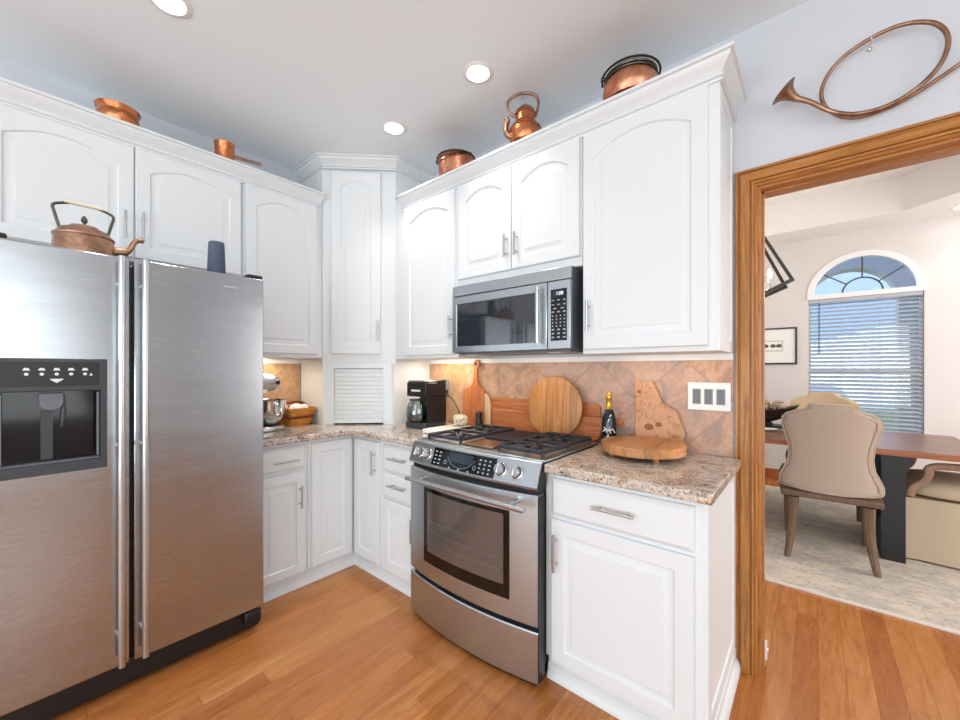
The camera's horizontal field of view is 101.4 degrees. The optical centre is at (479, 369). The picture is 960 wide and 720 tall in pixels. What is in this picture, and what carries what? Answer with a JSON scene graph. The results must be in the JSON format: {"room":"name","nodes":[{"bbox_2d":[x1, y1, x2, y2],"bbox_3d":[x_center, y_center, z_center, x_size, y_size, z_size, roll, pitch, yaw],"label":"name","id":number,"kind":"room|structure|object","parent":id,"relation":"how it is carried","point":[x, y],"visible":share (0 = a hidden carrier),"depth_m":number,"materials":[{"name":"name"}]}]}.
{"room":"kitchen","nodes":[
{"label":"kitchen","id":0,"kind":"room"},
{"bbox_2d":[0,58,300,403],"bbox_3d":[-2.723,-0.083,1.412,0.120,2.770,5.730,0,0,40],"label":"wall","id":1,"kind":"structure","parent":0,"point":[8,70],"depth_m":2.25,"materials":[{"name":"white paint"}]},
{"bbox_2d":[0,104,241,275],"bbox_3d":[-1.845,-0.869,2.048,0.385,0.662,0.998,0,0,40],"label":"upper cabinet","id":2,"kind":"object","parent":1,"relation":"attached to","point":[177,208],"visible":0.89,"depth_m":1.91,"materials":[{"name":"white paint"}]},
{"bbox_2d":[94,98,140,125],"bbox_3d":[-1.811,-1.249,1.965,0.176,0.097,0.176,0,0,40],"label":"copper bowl","id":3,"kind":"object","parent":2,"relation":"on","point":[116,109],"visible":0.55,"depth_m":1.91,"materials":[{"name":"orange metal"}]},
{"bbox_2d":[214,139,261,165],"bbox_3d":[-1.458,-1.264,2.370,0.106,0.127,0.252,0,0,40],"label":"copper saucepan","id":4,"kind":"object","parent":2,"relation":"on","point":[222,147],"visible":0.53,"depth_m":2.28,"materials":[{"name":"orange metal"}]},
{"bbox_2d":[0,77,324,207],"bbox_3d":[-1.565,-1.155,2.126,0.056,0.090,1.500,0,0,40],"label":"crown molding","id":5,"kind":"structure","parent":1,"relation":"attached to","point":[13,94],"depth_m":1.97,"materials":[{"name":"white paint"}]},
{"bbox_2d":[263,363,299,405],"bbox_3d":[-1.526,0.173,2.714,0.010,0.426,0.566,0,0,40],"label":"backsplash","id":6,"kind":"structure","parent":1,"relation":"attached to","point":[289,374],"depth_m":2.84,"materials":[{"name":"stone"}]},
{"bbox_2d":[242,183,321,358],"bbox_3d":[-1.373,-0.637,2.630,0.347,1.124,0.496,0,0,40],"label":"upper cabinet","id":7,"kind":"object","parent":1,"relation":"attached to","point":[282,235],"visible":0.79,"depth_m":2.52,"materials":[{"name":"white paint"}]},
{"bbox_2d":[0,0,959,245],"bbox_3d":[0.962,-1.633,0.646,6.720,0.330,9.350,0,0,40],"label":"ceiling","id":8,"kind":"structure","parent":0,"point":[285,82],"depth_m":1.90,"materials":[{"name":"white paint"}]},
{"bbox_2d":[149,0,192,18],"bbox_3d":[-1.242,-1.465,1.567,0.156,0.006,0.156,0,0,40],"label":"recessed light","id":9,"kind":"object","parent":8,"relation":"in","point":[181,9],"visible":1,"depth_m":1.59,"materials":[{"name":"white paint"}]},
{"bbox_2d":[381,120,406,135],"bbox_3d":[-0.524,-1.465,2.390,0.156,0.006,0.156,0,0,40],"label":"recessed light","id":10,"kind":"object","parent":8,"relation":"in","point":[391,127],"visible":1,"depth_m":2.38,"materials":[{"name":"white paint"}]},
{"bbox_2d":[462,61,493,84],"bbox_3d":[-0.010,-1.465,1.946,0.156,0.006,0.156,0,0,40],"label":"recessed light","id":11,"kind":"object","parent":8,"relation":"in","point":[474,72],"visible":1,"depth_m":1.94,"materials":[{"name":"white paint"}]},
{"bbox_2d":[765,236,794,297],"bbox_3d":[2.412,-1.159,3.563,0.695,1.277,0.150,0,0,40],"label":"pendant light","id":12,"kind":"object","parent":8,"relation":"hanging from","point":[770,291],"visible":0.33,"depth_m":3.40,"materials":[{"name":"grey metal"}]},
{"bbox_2d":[767,268,771,289],"bbox_3d":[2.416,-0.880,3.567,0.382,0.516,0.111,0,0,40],"label":"candle","id":13,"kind":"object","parent":12,"relation":"on","point":[769,273],"depth_m":3.42,"materials":[{"name":"beige wax"}]},
{"bbox_2d":[950,205,959,209],"bbox_3d":[4.363,-1.465,3.535,0.172,0.006,0.172,0,0,40],"label":"recessed light","id":14,"kind":"object","parent":8,"relation":"in","point":[957,207],"visible":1,"depth_m":3.58,"materials":[{"name":"white paint"}]},
{"bbox_2d":[48,478,959,719],"bbox_3d":[1.043,1.352,0.742,6.720,0.100,9.600,0,0,40],"label":"floor","id":15,"kind":"structure","parent":0,"point":[345,644],"depth_m":1.68,"materials":[{"name":"brown wood"}]},
{"bbox_2d":[0,232,262,719],"bbox_3d":[-1.656,0.409,1.847,0.878,1.745,0.918,0,0,40],"label":"refrigerator","id":16,"kind":"object","parent":15,"relation":"on","point":[131,397],"visible":1,"depth_m":1.54,"materials":[{"name":"grey metal"}]},
{"bbox_2d":[51,199,144,256],"bbox_3d":[-1.625,-0.561,1.681,0.190,0.269,0.288,0,0,40],"label":"copper kettle","id":17,"kind":"object","parent":16,"relation":"on","point":[83,237],"visible":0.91,"depth_m":1.60,"materials":[{"name":"orange metal"}]},
{"bbox_2d":[51,224,114,255],"bbox_3d":[-1.657,-0.509,1.644,0.190,0.165,0.190,0,0,40],"label":"pot","id":18,"kind":"object","parent":17,"relation":"attached to","point":[83,237],"depth_m":1.58,"materials":[{"name":"orange metal"}]},
{"bbox_2d":[207,241,225,273],"bbox_3d":[-1.252,-0.524,1.865,0.075,0.155,0.075,0,0,40],"label":"smart speaker","id":19,"kind":"object","parent":16,"relation":"on","point":[216,249],"visible":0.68,"depth_m":1.84},
{"bbox_2d":[263,441,306,590],"bbox_3d":[-1.351,0.864,2.418,0.655,0.875,0.323,0,0,40],"label":"base cabinet","id":20,"kind":"object","parent":15,"relation":"on","point":[285,465],"visible":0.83,"depth_m":2.25,"materials":[{"name":"white paint"}]},
{"bbox_2d":[263,554,410,602],"bbox_3d":[-0.788,1.271,2.161,0.694,0.060,0.662,0,0,40],"label":"baseboard","id":21,"kind":"structure","parent":15,"relation":"on","point":[399,584],"depth_m":2.39,"materials":[{"name":"white paint"}]},
{"bbox_2d":[306,435,385,573],"bbox_3d":[-0.851,0.864,2.806,0.912,0.875,0.912,0,0,40],"label":"base cabinet","id":22,"kind":"object","parent":15,"relation":"on","point":[345,473],"visible":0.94,"depth_m":2.46,"materials":[{"name":"white paint"}]},
{"bbox_2d":[263,422,600,446],"bbox_3d":[-0.515,0.406,2.300,2.078,0.038,1.228,0,0,40],"label":"countertop","id":23,"kind":"structure","parent":22,"relation":"on","point":[394,433],"depth_m":2.41,"materials":[{"name":"stone"}]},
{"bbox_2d":[263,373,286,432],"bbox_3d":[-1.359,0.204,2.443,0.271,0.366,0.340,0,0,40],"label":"stand mixer","id":24,"kind":"object","parent":23,"relation":"on","point":[274,410],"visible":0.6,"depth_m":2.44,"materials":[{"name":"grey metal"}]},
{"bbox_2d":[263,399,286,425],"bbox_3d":[-1.348,0.276,2.499,0.214,0.162,0.214,0,0,40],"label":"bowl","id":25,"kind":"object","parent":24,"relation":"on","point":[271,409],"depth_m":2.44,"materials":[{"name":"silver metal"}]},
{"bbox_2d":[279,401,316,426],"bbox_3d":[-1.292,0.304,2.734,0.230,0.166,0.216,0,0,32],"label":"woven basket","id":26,"kind":"object","parent":23,"relation":"on","point":[300,416],"visible":0.63,"depth_m":2.67,"materials":[{"name":"orange wicker"}]},
{"bbox_2d":[300,169,429,424],"bbox_3d":[-0.860,-0.540,2.969,0.687,1.853,0.677,0,0,40],"label":"tall cabinet","id":27,"kind":"object","parent":23,"relation":"on","point":[358,377],"visible":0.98,"depth_m":2.74,"materials":[{"name":"white paint"}]},
{"bbox_2d":[406,380,459,428],"bbox_3d":[-0.326,0.230,2.680,0.382,0.314,0.202,0,0,-45],"label":"coffee maker","id":28,"kind":"object","parent":23,"relation":"on","point":[432,394],"visible":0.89,"depth_m":2.58,"materials":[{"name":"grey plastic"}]},
{"bbox_2d":[422,424,471,434],"bbox_3d":[-0.191,0.376,2.449,0.186,0.022,0.305,0,0,40],"label":"cutting board","id":29,"kind":"object","parent":23,"relation":"on","point":[452,426],"visible":0.46,"depth_m":2.41,"materials":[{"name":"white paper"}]},
{"bbox_2d":[453,414,467,424],"bbox_3d":[-0.124,0.326,2.531,0.100,0.069,0.106,0,0,-19],"label":"cloth","id":30,"kind":"object","parent":29,"relation":"on","point":[458,419],"visible":1,"depth_m":2.50,"materials":[{"name":"beige fabric"}]},
{"bbox_2d":[463,360,491,425],"bbox_3d":[-0.022,0.159,2.645,0.248,0.447,0.019,0,0,40],"label":"cutting board","id":31,"kind":"object","parent":23,"relation":"on","point":[475,399],"visible":0.84,"depth_m":2.64,"materials":[{"name":"brown wood"}]},
{"bbox_2d":[475,411,482,424],"bbox_3d":[-0.006,0.329,2.550,0.052,0.116,0.052,0,0,40],"label":"pepper mill","id":32,"kind":"object","parent":23,"relation":"on","point":[479,414],"visible":0.78,"depth_m":2.53,"materials":[{"name":"black plastic"}]},
{"bbox_2d":[491,397,600,440],"bbox_3d":[0.361,0.286,2.346,0.750,0.202,0.020,0,0,40],"label":"cutting board","id":33,"kind":"object","parent":23,"relation":"on","point":[589,409],"visible":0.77,"depth_m":2.43,"materials":[{"name":"brown wood"}]},
{"bbox_2d":[528,376,582,437],"bbox_3d":[0.416,0.213,2.214,0.348,0.348,0.033,0,0,40],"label":"cutting board","id":34,"kind":"object","parent":23,"relation":"on","point":[554,403],"visible":0.89,"depth_m":2.20,"materials":[{"name":"brown wood"}]},
{"bbox_2d":[493,408,622,441],"bbox_3d":[0.407,0.321,2.274,0.843,0.132,0.022,0,0,40],"label":"cutting board","id":35,"kind":"object","parent":23,"relation":"on","point":[591,426],"visible":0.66,"depth_m":2.36,"materials":[{"name":"brown wood"}]},
{"bbox_2d":[383,441,413,583],"bbox_3d":[-0.284,0.864,2.491,0.355,0.875,0.655,0,0,40],"label":"base cabinet","id":36,"kind":"object","parent":15,"relation":"on","point":[397,464],"visible":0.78,"depth_m":2.28,"materials":[{"name":"white paint"}]},
{"bbox_2d":[405,424,597,685],"bbox_3d":[0.088,0.824,2.027,0.806,0.956,0.684,0,0,40],"label":"range","id":37,"kind":"object","parent":15,"relation":"on","point":[478,494],"visible":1,"depth_m":1.75,"materials":[{"name":"grey metal"}]},
{"bbox_2d":[417,428,597,462],"bbox_3d":[0.132,0.391,2.080,0.804,0.022,0.536,0,0,40],"label":"cooktop","id":38,"kind":"object","parent":37,"relation":"in","point":[484,444],"depth_m":1.95,"materials":[{"name":"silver metal"}]},
{"bbox_2d":[546,473,740,719],"bbox_3d":[0.682,0.864,1.653,0.620,0.875,0.634,0,0,40],"label":"base cabinet","id":39,"kind":"object","parent":15,"relation":"on","point":[641,586],"visible":0.85,"depth_m":1.43,"materials":[{"name":"white paint"}]},
{"bbox_2d":[547,661,654,719],"bbox_3d":[0.512,1.271,1.473,0.590,0.060,0.016,0,0,40],"label":"baseboard","id":40,"kind":"structure","parent":39,"relation":"attached to","point":[585,690],"depth_m":1.53,"materials":[{"name":"white paint"}]},
{"bbox_2d":[544,445,740,505],"bbox_3d":[0.697,0.406,1.653,0.604,0.038,0.640,0,0,40],"label":"countertop","id":41,"kind":"structure","parent":39,"relation":"on","point":[693,477],"depth_m":1.49,"materials":[{"name":"stone"}]},
{"bbox_2d":[602,392,615,438],"bbox_3d":[0.653,0.252,1.986,0.073,0.270,0.074,0,0,40],"label":"wine bottle","id":42,"kind":"object","parent":41,"relation":"on","point":[608,418],"visible":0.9,"depth_m":1.96,"materials":[{"name":"black glass"}]},
{"bbox_2d":[601,436,686,462],"bbox_3d":[0.728,0.357,1.762,0.352,0.060,0.352,0,0,40],"label":"cutting board","id":43,"kind":"object","parent":41,"relation":"on","point":[655,449],"visible":1,"depth_m":1.66,"materials":[{"name":"brown wood"}]},
{"bbox_2d":[634,381,685,442],"bbox_3d":[0.865,0.222,1.899,0.234,0.330,0.020,0,0,40],"label":"cutting board","id":44,"kind":"object","parent":41,"relation":"on","point":[653,418],"visible":0.92,"depth_m":1.91,"materials":[{"name":"brown wood"}]},
{"bbox_2d":[765,485,959,634],"bbox_3d":[3.154,1.296,2.814,3.600,0.012,2.407,0,0,40],"label":"area rug","id":45,"kind":"object","parent":15,"relation":"on","point":[828,558],"visible":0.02,"depth_m":2.50,"materials":[{"name":"beige carpet"}]},
{"bbox_2d":[786,392,861,521],"bbox_3d":[3.212,0.759,3.669,0.550,1.062,0.629,0,0,40],"label":"dining chair","id":46,"kind":"object","parent":45,"relation":"on","point":[812,397],"visible":0.23,"depth_m":3.83,"materials":[{"name":"beige fabric"}]},
{"bbox_2d":[779,403,884,577],"bbox_3d":[2.481,0.759,2.808,0.550,1.062,0.629,0,0,38],"label":"dining chair","id":47,"kind":"object","parent":45,"relation":"on","point":[832,447],"visible":1,"depth_m":2.60,"materials":[{"name":"beige fabric"}]},
{"bbox_2d":[765,423,959,563],"bbox_3d":[2.610,0.915,3.468,2.225,0.750,1.098,0,0,40],"label":"dining table","id":48,"kind":"object","parent":45,"relation":"on","point":[895,453],"visible":0.37,"depth_m":2.65,"materials":[{"name":"brown wood"}]},
{"bbox_2d":[765,405,798,430],"bbox_3d":[2.493,0.422,3.580,0.420,0.235,0.589,0,0,-19],"label":"centerpiece bowl","id":49,"kind":"object","parent":48,"relation":"on","point":[770,415],"visible":0.21,"depth_m":3.40,"materials":[{"name":"brown metal"}]},
{"bbox_2d":[765,399,770,409],"bbox_3d":[2.552,0.324,3.542,0.114,0.115,0.108,0,0,12],"label":"ball","id":50,"kind":"object","parent":49,"relation":"in","point":[767,402],"visible":0.38,"depth_m":3.50,"materials":[{"name":"beige fabric"}]},
{"bbox_2d":[771,400,787,409],"bbox_3d":[2.624,0.324,3.441,0.113,0.116,0.112,0,0,40],"label":"ball","id":51,"kind":"object","parent":49,"relation":"in","point":[784,405],"visible":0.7,"depth_m":3.42,"materials":[{"name":"beige fabric"}]},
{"bbox_2d":[906,458,959,568],"bbox_3d":[3.338,0.786,2.713,0.648,1.008,0.655,0,0,40],"label":"armchair","id":52,"kind":"object","parent":45,"relation":"on","point":[932,495],"visible":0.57,"depth_m":2.61,"materials":[{"name":"beige fabric"}]},
{"bbox_2d":[906,469,959,501],"bbox_3d":[3.334,0.811,2.717,0.606,0.119,0.626,0,0,40],"label":"seat cushion","id":53,"kind":"object","parent":52,"relation":"on","point":[944,486],"depth_m":2.64,"materials":[{"name":"beige fabric"}]},
{"bbox_2d":[434,0,959,458],"bbox_3d":[1.612,-0.083,1.393,6.500,2.770,0.130,0,0,40],"label":"wall","id":54,"kind":"structure","parent":0,"point":[803,42],"depth_m":1.52,"materials":[{"name":"white paint"}]},
{"bbox_2d":[293,152,435,183],"bbox_3d":[-0.849,-1.428,2.822,1.046,0.079,0.294,0,0,-4],"label":"crown molding","id":55,"kind":"structure","parent":54,"relation":"attached to","point":[318,161],"depth_m":2.73,"materials":[{"name":"white paint"}]},
{"bbox_2d":[396,189,492,359],"bbox_3d":[-0.272,-0.626,2.659,0.607,1.112,0.385,0,0,40],"label":"upper cabinet","id":56,"kind":"object","parent":54,"relation":"attached to","point":[426,231],"visible":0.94,"depth_m":2.52,"materials":[{"name":"white paint"}]},
{"bbox_2d":[436,149,474,175],"bbox_3d":[-0.150,-1.250,2.452,0.254,0.135,0.252,0,0,40],"label":"copper pot","id":57,"kind":"object","parent":56,"relation":"on","point":[448,160],"visible":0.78,"depth_m":2.36,"materials":[{"name":"brown metal"}]},
{"bbox_2d":[263,353,733,363],"bbox_3d":[-0.189,-0.057,2.514,2.934,0.032,0.846,0,0,15],"label":"rail","id":58,"kind":"object","parent":54,"relation":"attached to","point":[722,356],"visible":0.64,"depth_m":2.15,"materials":[{"name":"white paint"}]},
{"bbox_2d":[458,137,582,285],"bbox_3d":[0.264,-0.834,2.201,0.798,0.696,0.385,0,0,40],"label":"upper cabinet","id":59,"kind":"object","parent":54,"relation":"attached to","point":[525,216],"visible":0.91,"depth_m":2.04,"materials":[{"name":"white paint"}]},
{"bbox_2d":[452,265,582,355],"bbox_3d":[0.238,-0.281,2.183,0.760,0.400,0.427,0,0,40],"label":"microwave","id":60,"kind":"object","parent":59,"relation":"attached to","point":[539,312],"visible":1,"depth_m":1.99,"materials":[{"name":"grey metal"}]},
{"bbox_2d":[503,91,540,142],"bbox_3d":[0.234,-1.321,2.070,0.180,0.278,0.168,0,0,40],"label":"copper kettle","id":61,"kind":"object","parent":59,"relation":"on","point":[525,124],"visible":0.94,"depth_m":2.02,"materials":[{"name":"orange metal"}]},
{"bbox_2d":[509,108,540,142],"bbox_3d":[0.238,-1.261,2.066,0.168,0.158,0.168,0,0,40],"label":"pot","id":62,"kind":"object","parent":61,"relation":"attached to","point":[525,124],"depth_m":2.01,"materials":[{"name":"orange metal"}]},
{"bbox_2d":[397,41,747,211],"bbox_3d":[0.295,-1.131,2.181,1.938,0.094,0.379,0,0,40],"label":"crown molding","id":63,"kind":"structure","parent":54,"relation":"attached to","point":[721,64],"depth_m":1.73,"materials":[{"name":"white paint"}]},
{"bbox_2d":[430,360,733,456],"bbox_3d":[0.368,0.173,2.363,1.963,0.426,0.010,0,0,40],"label":"backsplash","id":64,"kind":"structure","parent":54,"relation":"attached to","point":[707,432],"depth_m":2.04,"materials":[{"name":"tile"}]},
{"bbox_2d":[442,379,448,395],"bbox_3d":[-0.257,0.135,2.884,0.072,0.123,0.008,0,0,40],"label":"wall outlet","id":65,"kind":"object","parent":64,"relation":"attached to","point":[447,380],"visible":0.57,"depth_m":2.87,"materials":[{"name":"grey plastic"}]},
{"bbox_2d":[688,382,730,411],"bbox_3d":[1.035,0.124,1.778,0.172,0.127,0.013,0,0,40],"label":"switch plate","id":66,"kind":"object","parent":64,"relation":"attached to","point":[701,395],"visible":1,"depth_m":1.77,"materials":[{"name":"white paint"}]},
{"bbox_2d":[583,81,733,355],"bbox_3d":[0.780,-0.626,1.761,0.555,1.112,0.385,0,0,40],"label":"upper cabinet","id":67,"kind":"object","parent":54,"relation":"attached to","point":[658,180],"visible":0.91,"depth_m":1.62,"materials":[{"name":"white paint"}]},
{"bbox_2d":[601,54,661,99],"bbox_3d":[0.671,-1.246,1.746,0.244,0.126,0.243,0,0,40],"label":"cauldron","id":68,"kind":"object","parent":67,"relation":"on","point":[629,73],"visible":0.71,"depth_m":1.65,"materials":[{"name":"orange metal"}]},
{"bbox_2d":[735,173,757,675],"bbox_3d":[1.144,0.222,1.690,0.082,2.160,0.026,0,0,40],"label":"door casing","id":69,"kind":"structure","parent":54,"relation":"in","point":[746,192],"depth_m":1.68,"materials":[{"name":"brown wood"}]},
{"bbox_2d":[758,189,764,675],"bbox_3d":[1.799,0.268,1.236,1.512,2.068,0.134,0,0,40],"label":"lining","id":70,"kind":"object","parent":54,"relation":"attached to","point":[761,197],"visible":0.96,"depth_m":1.70,"materials":[{"name":"brown wood"}]},
{"bbox_2d":[765,640,768,659],"bbox_3d":[1.267,1.243,1.740,0.018,0.073,0.030,0,0,40],"label":"door stop","id":71,"kind":"object","parent":70,"relation":"attached to","point":[766,648],"visible":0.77,"depth_m":1.73,"materials":[{"name":"white paint"}]},
{"bbox_2d":[736,111,959,186],"bbox_3d":[1.747,-0.817,1.175,1.668,0.082,0.026,0,0,40],"label":"door casing","id":72,"kind":"structure","parent":54,"relation":"in","point":[946,127],"depth_m":1.46,"materials":[{"name":"brown wood"}]},
{"bbox_2d":[758,137,959,198],"bbox_3d":[1.799,-0.769,1.236,1.512,0.022,0.134,0,0,40],"label":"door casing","id":73,"kind":"structure","parent":54,"relation":"in","point":[951,147],"depth_m":1.49,"materials":[{"name":"brown wood"}]},
{"bbox_2d":[866,35,872,51],"bbox_3d":[1.420,-1.183,1.428,0.016,0.018,0.066,0,0,40],"label":"wall hook","id":74,"kind":"object","parent":54,"relation":"attached to","point":[870,48],"visible":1,"depth_m":1.43,"materials":[{"name":"silver metal"}]},
{"bbox_2d":[772,19,959,119],"bbox_3d":[1.412,-1.063,1.385,0.612,0.285,0.100,0,0,36],"label":"hunting horn","id":75,"kind":"object","parent":74,"relation":"hanging from","point":[788,93],"visible":1,"depth_m":1.41,"materials":[{"name":"brown metal"}]},
{"bbox_2d":[765,215,959,472],"bbox_3d":[4.506,-0.083,3.860,5.300,2.770,0.140,0,0,40],"label":"wall","id":76,"kind":"structure","parent":0,"point":[933,245],"depth_m":3.92,"materials":[{"name":"white paint"}]},
{"bbox_2d":[765,467,778,479],"bbox_3d":[4.455,1.239,3.801,5.300,0.125,0.016,0,0,40],"label":"baseboard","id":77,"kind":"structure","parent":76,"relation":"attached to","point":[770,473],"depth_m":4.65,"materials":[{"name":"red wood"}]},
{"bbox_2d":[765,327,796,363],"bbox_3d":[3.450,-0.270,4.654,0.482,0.428,0.021,0,0,40],"label":"picture frame","id":78,"kind":"object","parent":76,"relation":"attached to","point":[780,343],"visible":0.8,"depth_m":4.59,"materials":[{"name":"white paper"}]},
{"bbox_2d":[765,340,782,351],"bbox_3d":[3.451,-0.273,4.654,0.225,0.130,0.001,0,0,40],"label":"print","id":79,"kind":"object","parent":78,"relation":"attached to","point":[770,345],"depth_m":4.64,"materials":[{"name":"white paper"}]},
{"bbox_2d":[807,249,926,432],"bbox_3d":[4.077,-0.272,4.190,0.956,1.967,0.145,0,0,40],"label":"window","id":80,"kind":"structure","parent":76,"relation":"in","point":[918,274],"depth_m":4.10,"materials":[{"name":"white paint"}]},
{"bbox_2d":[809,291,922,433],"bbox_3d":[4.065,-0.057,4.175,0.864,1.438,0.064,0,0,40],"label":"window blind","id":81,"kind":"object","parent":80,"relation":"attached to","point":[914,294],"visible":0.82,"depth_m":4.10,"materials":[{"name":"plastic"}]},
{"label":"outside","id":82,"kind":"structure","parent":0,"visible":0},
{"bbox_2d":[860,408,894,429],"bbox_3d":[9.901,1.602,9.951,20.000,0.100,16.090,0,0,40],"label":"ground","id":83,"kind":"structure","parent":82,"point":[873,408],"depth_m":12.87,"materials":[{"name":"green"}]},
{"bbox_2d":[816,256,918,431],"bbox_3d":[5.136,-0.430,5.465,3.800,3.964,0.300,0,0,40],"label":"arch","id":84,"kind":"object","parent":83,"relation":"on","point":[880,267],"visible":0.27,"depth_m":5.06,"materials":[{"name":"glass"}]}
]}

